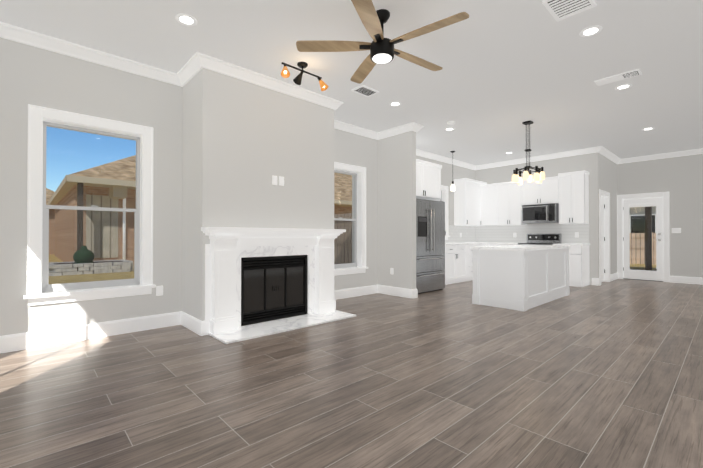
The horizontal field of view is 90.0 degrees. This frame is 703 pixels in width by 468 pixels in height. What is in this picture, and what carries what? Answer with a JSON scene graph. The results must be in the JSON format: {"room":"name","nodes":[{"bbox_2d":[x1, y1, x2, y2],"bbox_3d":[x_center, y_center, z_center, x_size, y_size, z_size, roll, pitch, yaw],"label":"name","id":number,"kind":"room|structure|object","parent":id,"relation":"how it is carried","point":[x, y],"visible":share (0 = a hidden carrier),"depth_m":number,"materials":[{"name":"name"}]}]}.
{"room":"living room","nodes":[
{"label":"living room","id":0,"kind":"room"},
{"bbox_2d":[0,279,702,467],"bbox_3d":[2.568,1.171,5.121,12.100,0.100,6.250,0,-1,-43],"label":"floor","id":1,"kind":"structure","parent":0,"point":[606,375],"depth_m":2.48,"materials":[{"name":"brown wood"}]},
{"bbox_2d":[201,227,355,343],"bbox_3d":[-0.775,0.522,4.321,1.930,1.184,0.488,0,-1,-43],"label":"fireplace mantel","id":2,"kind":"object","parent":1,"relation":"on","point":[227,249],"visible":1,"depth_m":4.15,"materials":[{"name":"stone"}]},
{"bbox_2d":[416,198,444,293],"bbox_3d":[1.261,0.231,7.085,1.040,1.800,0.901,0,-1,-43],"label":"refrigerator","id":3,"kind":"object","parent":1,"relation":"on","point":[430,245],"visible":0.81,"depth_m":6.79,"materials":[{"name":"silver metal"}]},
{"bbox_2d":[445,247,447,284],"bbox_3d":[1.694,0.697,7.809,0.494,0.880,0.616,0,-1,-43],"label":"base cabinet","id":4,"kind":"object","parent":1,"relation":"on","point":[446,248],"depth_m":7.78,"materials":[{"name":"white wood"}]},
{"bbox_2d":[448,247,467,283],"bbox_3d":[2.163,0.700,8.243,1.019,0.880,0.616,0,-1,-43],"label":"base cabinet","id":5,"kind":"object","parent":1,"relation":"on","point":[457,256],"depth_m":8.11,"materials":[{"name":"white wood"}]},
{"bbox_2d":[445,243,471,246],"bbox_3d":[2.602,0.243,8.640,2.972,0.040,0.633,0,-1,-43],"label":"countertop","id":6,"kind":"structure","parent":5,"relation":"on","point":[446,244],"depth_m":8.14,"materials":[{"name":"white stone"}]},
{"bbox_2d":[468,243,479,280],"bbox_3d":[2.706,0.703,8.745,0.578,0.880,0.616,0,-1,-43],"label":"base cabinet","id":7,"kind":"object","parent":1,"relation":"on","point":[470,255],"depth_m":8.51,"materials":[{"name":"white wood"}]},
{"bbox_2d":[484,243,499,245],"bbox_3d":[3.775,0.705,9.060,0.676,0.880,0.409,0,-1,-43],"label":"base cabinet","id":8,"kind":"object","parent":1,"relation":"on","point":[485,244],"depth_m":8.90,"materials":[{"name":"white"}]},
{"bbox_2d":[500,243,517,244],"bbox_3d":[4.054,0.704,8.803,0.615,0.880,0.466,0,-1,-43],"label":"base cabinet","id":9,"kind":"object","parent":1,"relation":"on","point":[500,243],"depth_m":8.56,"materials":[{"name":"white"}]},
{"bbox_2d":[472,249,569,310],"bbox_3d":[2.978,0.686,6.094,2.100,0.880,0.836,0,-1,-43],"label":"kitchen island","id":10,"kind":"object","parent":1,"relation":"on","point":[520,277],"depth_m":5.45,"materials":[{"name":"white wood"}]},
{"bbox_2d":[471,245,570,248],"bbox_3d":[2.987,0.226,6.087,2.130,0.040,0.841,0,-1,-43],"label":"island countertop","id":11,"kind":"structure","parent":10,"relation":"on","point":[500,246],"depth_m":5.75,"materials":[{"name":"white stone"}]},
{"bbox_2d":[518,234,560,244],"bbox_3d":[4.442,0.566,8.322,0.666,1.148,0.756,0,-1,-43],"label":"range","id":12,"kind":"object","parent":1,"relation":"on","point":[542,239],"visible":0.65,"depth_m":8.41,"materials":[{"name":"silver metal"}]},
{"bbox_2d":[569,247,588,286],"bbox_3d":[4.920,0.698,7.868,0.615,0.880,0.546,0,-1,-43],"label":"base cabinet","id":13,"kind":"object","parent":1,"relation":"on","point":[578,256],"depth_m":7.57,"materials":[{"name":"white wood"}]},
{"bbox_2d":[553,243,589,246],"bbox_3d":[4.920,0.238,7.858,0.632,0.040,0.566,0,-1,-43],"label":"countertop","id":14,"kind":"structure","parent":13,"relation":"on","point":[572,244],"depth_m":7.67,"materials":[{"name":"white stone"}]},
{"bbox_2d":[0,37,702,335],"bbox_3d":[2.568,-0.405,5.131,12.100,3.050,6.250,0,-1,-43],"label":"wall","id":15,"kind":"structure","parent":0,"point":[225,148],"depth_m":4.27,"materials":[{"name":"grey paint"}]},
{"bbox_2d":[23,104,155,305],"bbox_3d":[-2.777,-0.277,3.810,1.130,1.947,0.230,0,-1,-43],"label":"living room window","id":16,"kind":"structure","parent":15,"relation":"in","point":[47,286],"depth_m":3.74,"materials":[{"name":"white plastic"}]},
{"bbox_2d":[0,312,179,352],"bbox_3d":[-2.775,1.032,3.719,1.856,0.158,0.020,0,-1,-43],"label":"baseboard","id":17,"kind":"structure","parent":15,"relation":"attached to","point":[24,341],"depth_m":3.68,"materials":[{"name":"white wood"}]},
{"bbox_2d":[0,22,182,86],"bbox_3d":[-2.705,-1.888,3.750,1.738,0.109,0.099,0,-1,-43],"label":"crown molding","id":18,"kind":"structure","parent":15,"relation":"attached to","point":[7,31],"depth_m":3.65,"materials":[{"name":"white wood"}]},
{"bbox_2d":[156,286,162,295],"bbox_3d":[-2.282,0.674,4.181,0.072,0.115,0.008,0,-1,-43],"label":"electrical outlet plate","id":19,"kind":"object","parent":15,"relation":"attached to","point":[159,290],"depth_m":4.18,"materials":[{"name":"white plastic"}]},
{"bbox_2d":[176,58,199,85],"bbox_3d":[-1.873,-1.886,4.059,0.099,0.109,0.540,0,-1,-43],"label":"crown molding","id":20,"kind":"structure","parent":15,"relation":"attached to","point":[187,71],"depth_m":4.11,"materials":[{"name":"white wood"}]},
{"bbox_2d":[180,311,203,335],"bbox_3d":[-1.860,1.035,4.084,0.024,0.158,0.674,0,-1,-43],"label":"baseboard","id":21,"kind":"structure","parent":15,"relation":"attached to","point":[192,323],"depth_m":4.02,"materials":[{"name":"white wood"}]},
{"bbox_2d":[192,52,342,109],"bbox_3d":[-0.915,-1.883,4.480,2.080,0.109,0.099,0,-1,-43],"label":"crown molding","id":22,"kind":"structure","parent":15,"relation":"attached to","point":[197,62],"depth_m":4.28,"materials":[{"name":"white wood"}]},
{"bbox_2d":[241,255,306,325],"bbox_3d":[-1.110,0.689,4.653,0.964,0.808,0.459,0,-1,-43],"label":"fireplace insert","id":23,"kind":"object","parent":15,"relation":"in","point":[273,287],"visible":0.9,"depth_m":4.48,"materials":[{"name":"black metal"}]},
{"bbox_2d":[272,175,276,184],"bbox_3d":[-0.975,-0.684,4.471,0.070,0.115,0.009,0,-1,-43],"label":"switch plate","id":24,"kind":"object","parent":15,"relation":"attached to","point":[274,178],"depth_m":4.46,"materials":[{"name":"white plastic"}]},
{"bbox_2d":[279,176,283,185],"bbox_3d":[-0.901,-0.683,4.539,0.070,0.115,0.009,0,-1,-43],"label":"switch plate","id":25,"kind":"object","parent":15,"relation":"attached to","point":[281,183],"depth_m":4.53,"materials":[{"name":"white plastic"}]},
{"bbox_2d":[334,162,367,275],"bbox_3d":[-0.163,-0.261,6.227,1.090,1.947,0.230,0,-1,-43],"label":"living room window","id":26,"kind":"structure","parent":15,"relation":"in","point":[345,265],"depth_m":6.48,"materials":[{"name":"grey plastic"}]},
{"bbox_2d":[334,285,375,299],"bbox_3d":[-0.099,1.048,6.194,1.666,0.158,0.020,0,-1,-43],"label":"baseboard","id":27,"kind":"structure","parent":15,"relation":"attached to","point":[358,291],"depth_m":6.32,"materials":[{"name":"white wood"}]},
{"bbox_2d":[334,120,382,139],"bbox_3d":[-0.073,-1.872,6.184,1.668,0.109,0.099,0,-1,-43],"label":"crown molding","id":28,"kind":"structure","parent":15,"relation":"attached to","point":[339,125],"depth_m":6.32,"materials":[{"name":"white wood"}]},
{"bbox_2d":[376,285,415,298],"bbox_3d":[0.801,1.050,6.450,0.044,0.158,0.814,0,-1,-43],"label":"baseboard","id":29,"kind":"structure","parent":15,"relation":"attached to","point":[389,290],"depth_m":6.40,"materials":[{"name":"white wood"}]},
{"bbox_2d":[380,122,419,137],"bbox_3d":[0.830,-1.871,6.380,0.121,0.109,0.801,0,-1,-43],"label":"crown molding","id":30,"kind":"structure","parent":15,"relation":"attached to","point":[412,126],"depth_m":6.30,"materials":[{"name":"white wood"}]},
{"bbox_2d":[416,159,441,199],"bbox_3d":[1.134,-1.077,7.166,1.207,0.700,0.816,0,-1,-43],"label":"upper cabinet","id":31,"kind":"object","parent":15,"relation":"attached to","point":[428,175],"depth_m":6.99,"materials":[{"name":"white wood"}]},
{"bbox_2d":[441,185,449,239],"bbox_3d":[1.982,-0.531,8.534,1.250,1.357,0.160,0,-1,-43],"label":"window","id":32,"kind":"structure","parent":15,"relation":"in","point":[445,195],"depth_m":8.87,"materials":[{"name":"white wood"}]},
{"bbox_2d":[416,149,475,169],"bbox_3d":[1.976,-1.858,8.446,4.188,0.109,0.099,0,-1,-43],"label":"crown molding","id":33,"kind":"structure","parent":15,"relation":"attached to","point":[421,153],"depth_m":8.74,"materials":[{"name":"white wood"}]},
{"bbox_2d":[452,179,483,226],"bbox_3d":[3.088,-0.818,9.277,0.790,1.190,0.369,0,-1,-43],"label":"upper cabinet","id":34,"kind":"object","parent":15,"relation":"attached to","point":[468,193],"depth_m":9.11,"materials":[{"name":"white wood"}]},
{"bbox_2d":[484,183,495,226],"bbox_3d":[3.748,-0.768,9.357,0.325,1.090,0.527,0,-1,-43],"label":"upper cabinet","id":35,"kind":"object","parent":15,"relation":"attached to","point":[485,214],"depth_m":9.26,"materials":[{"name":"white wood"}]},
{"bbox_2d":[492,180,531,226],"bbox_3d":[4.094,-0.770,8.983,0.325,1.090,0.729,0,-1,-43],"label":"upper cabinet","id":36,"kind":"object","parent":15,"relation":"attached to","point":[508,198],"depth_m":8.88,"materials":[{"name":"white wood"}]},
{"bbox_2d":[476,146,603,169],"bbox_3d":[4.500,-1.856,8.727,0.099,0.109,2.881,0,-1,-43],"label":"crown molding","id":37,"kind":"structure","parent":15,"relation":"attached to","point":[600,149],"depth_m":8.51,"materials":[{"name":"white wood"}]},
{"bbox_2d":[524,175,559,204],"bbox_3d":[4.580,-1.013,8.460,0.325,0.610,0.820,0,-1,-43],"label":"upper cabinet","id":38,"kind":"object","parent":15,"relation":"attached to","point":[548,191],"depth_m":8.29,"materials":[{"name":"white wood"}]},
{"bbox_2d":[522,203,558,223],"bbox_3d":[4.529,-0.483,8.410,0.429,0.440,0.756,0,-1,-43],"label":"microwave","id":39,"kind":"object","parent":38,"relation":"attached to","point":[540,213],"visible":1,"depth_m":8.26,"materials":[{"name":"silver metal"}]},
{"bbox_2d":[558,171,587,222],"bbox_3d":[5.011,-0.806,7.992,0.325,1.150,0.569,0,-1,-43],"label":"upper cabinet","id":40,"kind":"object","parent":15,"relation":"attached to","point":[573,205],"depth_m":7.83,"materials":[{"name":"white wood"}]},
{"bbox_2d":[601,197,604,281],"bbox_3d":[5.805,0.123,8.165,0.754,2.010,0.115,0,-1,-43],"label":"pantry door","id":41,"kind":"structure","parent":15,"relation":"in","point":[602,239],"depth_m":8.31,"materials":[{"name":"white wood"}]},
{"bbox_2d":[599,189,609,284],"bbox_3d":[5.810,0.075,8.161,0.940,2.130,0.140,0,-1,-43],"label":"door frame","id":42,"kind":"structure","parent":15,"relation":"attached to","point":[605,194],"depth_m":8.38,"materials":[{"name":"white wood"}]},
{"bbox_2d":[602,148,619,163],"bbox_3d":[6.141,-1.858,8.348,1.770,0.109,0.099,0,-1,-43],"label":"crown molding","id":43,"kind":"structure","parent":15,"relation":"attached to","point":[607,153],"depth_m":8.40,"materials":[{"name":"white wood"}]},
{"bbox_2d":[610,272,617,281],"bbox_3d":[6.522,1.065,8.735,0.893,0.158,0.020,0,-1,-43],"label":"baseboard","id":44,"kind":"structure","parent":15,"relation":"attached to","point":[614,276],"depth_m":8.73,"materials":[{"name":"white wood"}]},
{"bbox_2d":[623,197,662,280],"bbox_3d":[7.206,0.126,8.710,0.095,2.008,0.776,0,-1,-43],"label":"exterior door","id":45,"kind":"structure","parent":15,"relation":"in","point":[629,273],"depth_m":8.69,"materials":[{"name":"white wood"}]},
{"bbox_2d":[617,192,669,281],"bbox_3d":[7.264,0.073,8.756,0.278,2.142,1.004,0,-1,-43],"label":"door frame","id":46,"kind":"structure","parent":15,"relation":"attached to","point":[666,245],"depth_m":8.55,"materials":[{"name":"white painted wood"}]},
{"bbox_2d":[620,148,702,163],"bbox_3d":[7.736,-1.860,8.027,0.099,0.109,2.738,0,-1,-43],"label":"crown molding","id":47,"kind":"structure","parent":15,"relation":"attached to","point":[698,151],"depth_m":8.36,"materials":[{"name":"white wood"}]},
{"bbox_2d":[672,228,680,232],"bbox_3d":[7.600,-0.079,8.223,0.009,0.115,0.160,0,-1,-43],"label":"switch plate","id":48,"kind":"object","parent":15,"relation":"attached to","point":[674,230],"depth_m":8.22,"materials":[{"name":"white plastic"}]},
{"bbox_2d":[670,276,702,283],"bbox_3d":[8.132,1.058,7.637,0.020,0.158,1.833,0,-1,-43],"label":"baseboard","id":49,"kind":"structure","parent":15,"relation":"attached to","point":[674,279],"depth_m":8.08,"materials":[{"name":"white wood"}]},
{"bbox_2d":[0,0,702,165],"bbox_3d":[2.568,-1.990,5.141,12.100,0.120,6.250,0,-1,-43],"label":"ceiling","id":50,"kind":"structure","parent":0,"point":[509,67],"depth_m":3.88,"materials":[{"name":"white paint"}]},
{"bbox_2d":[175,14,196,25],"bbox_3d":[-1.496,-1.939,3.187,0.180,0.006,0.180,0,-1,-43],"label":"recessed light","id":51,"kind":"object","parent":50,"relation":"in","point":[186,19],"visible":1,"depth_m":3.18,"materials":[{"name":"white plastic"}]},
{"bbox_2d":[281,62,327,90],"bbox_3d":[-0.571,-1.815,4.028,0.635,0.240,0.260,0,-1,-43],"label":"track spotlight","id":52,"kind":"object","parent":50,"relation":"attached to","point":[285,73],"visible":1,"depth_m":4.01,"materials":[{"name":"black metal"}]},
{"bbox_2d":[351,85,378,96],"bbox_3d":[0.185,-1.922,4.742,0.320,0.019,0.220,0,-1,-43],"label":"ceiling vent","id":53,"kind":"object","parent":50,"relation":"in","point":[363,90],"visible":0.98,"depth_m":4.72,"materials":[{"name":"white metal"}]},
{"bbox_2d":[296,0,468,83],"bbox_3d":[0.313,-1.737,3.111,1.432,0.409,1.447,0,-1,-43],"label":"ceiling fan","id":54,"kind":"object","parent":50,"relation":"hanging from","point":[381,48],"visible":1,"depth_m":3.05,"materials":[{"name":"brown wood"}]},
{"bbox_2d":[389,102,400,105],"bbox_3d":[0.649,-1.925,5.212,0.180,0.006,0.180,0,-1,-43],"label":"recessed light","id":55,"kind":"object","parent":50,"relation":"in","point":[395,104],"visible":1,"depth_m":5.22,"materials":[{"name":"white plastic"}]},
{"bbox_2d":[450,151,455,190],"bbox_3d":[2.341,-1.455,8.122,0.120,0.910,0.118,0,-1,-43],"label":"light","id":56,"kind":"object","parent":50,"relation":"hanging from","point":[452,187],"visible":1,"depth_m":8.08,"materials":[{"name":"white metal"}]},
{"bbox_2d":[512,120,544,184],"bbox_3d":[3.031,-1.401,6.036,0.511,1.044,0.511,0,-1,-43],"label":"chandelier","id":57,"kind":"object","parent":50,"relation":"hanging from","point":[539,175],"visible":1,"depth_m":5.98,"materials":[{"name":"white glass"}]},
{"bbox_2d":[542,0,596,21],"bbox_3d":[1.835,-1.933,2.958,0.380,0.020,0.300,0,-1,-43],"label":"ceiling vent","id":58,"kind":"object","parent":50,"relation":"in","point":[558,10],"visible":1,"depth_m":2.98,"materials":[{"name":"white metal"}]},
{"bbox_2d":[579,26,601,36],"bbox_3d":[2.290,-1.938,3.365,0.180,0.006,0.180,0,-1,-43],"label":"recessed light","id":59,"kind":"object","parent":50,"relation":"in","point":[590,31],"visible":1,"depth_m":3.36,"materials":[{"name":"white plastic"}]},
{"bbox_2d":[594,69,641,85],"bbox_3d":[3.283,-1.926,4.338,0.180,0.016,0.440,0,-1,-43],"label":"ceiling vent","id":60,"kind":"object","parent":50,"relation":"in","point":[621,76],"visible":1,"depth_m":4.32,"materials":[{"name":"white metal"}]},
{"bbox_2d":[615,84,631,89],"bbox_3d":[3.570,-1.929,4.617,0.180,0.006,0.180,0,-1,-43],"label":"recessed light","id":61,"kind":"object","parent":50,"relation":"in","point":[624,86],"visible":1,"depth_m":4.60,"materials":[{"name":"white plastic"}]},
{"label":"outside","id":62,"kind":"structure","parent":0,"visible":0},
{"bbox_2d":[49,254,656,283],"bbox_3d":[-2.659,1.401,17.619,100.000,0.300,110.000,0,-1,-43],"label":"lawn","id":63,"kind":"structure","parent":62,"point":[65,279],"depth_m":9.94,"materials":[{"name":"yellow plant"}]},
{"bbox_2d":[46,188,54,254],"bbox_3d":[-27.498,-2.110,21.230,17.400,6.770,12.000,0,-1,-43],"label":"house","id":64,"kind":"structure","parent":63,"relation":"on","point":[48,194],"depth_m":21.91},
{"bbox_2d":[49,246,133,275],"bbox_3d":[-8.225,0.789,11.082,2.130,0.840,1.338,0,-1,-43],"label":"garden bed","id":65,"kind":"object","parent":63,"relation":"on","point":[88,265],"depth_m":10.73,"materials":[{"name":"stone"}]},
{"bbox_2d":[48,155,351,264],"bbox_3d":[-4.268,-2.189,24.463,25.100,6.970,13.000,0,-1,-43],"label":"neighbouring house","id":66,"kind":"structure","parent":63,"relation":"on","point":[124,172],"depth_m":12.83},
{"bbox_2d":[334,213,351,263],"bbox_3d":[-2.088,0.325,11.220,0.120,1.770,8.980,0,-1,-43],"label":"fence","id":67,"kind":"object","parent":63,"relation":"on","point":[341,241],"depth_m":9.23,"materials":[{"name":"brown wood"}]},
{"bbox_2d":[629,206,656,270],"bbox_3d":[17.284,-1.896,17.287,25.999,6.290,26.400,0,-1,-43],"label":"yard","id":68,"kind":"structure","parent":63,"relation":"on","point":[648,233],"depth_m":14.46,"materials":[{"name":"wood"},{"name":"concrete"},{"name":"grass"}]}
]}

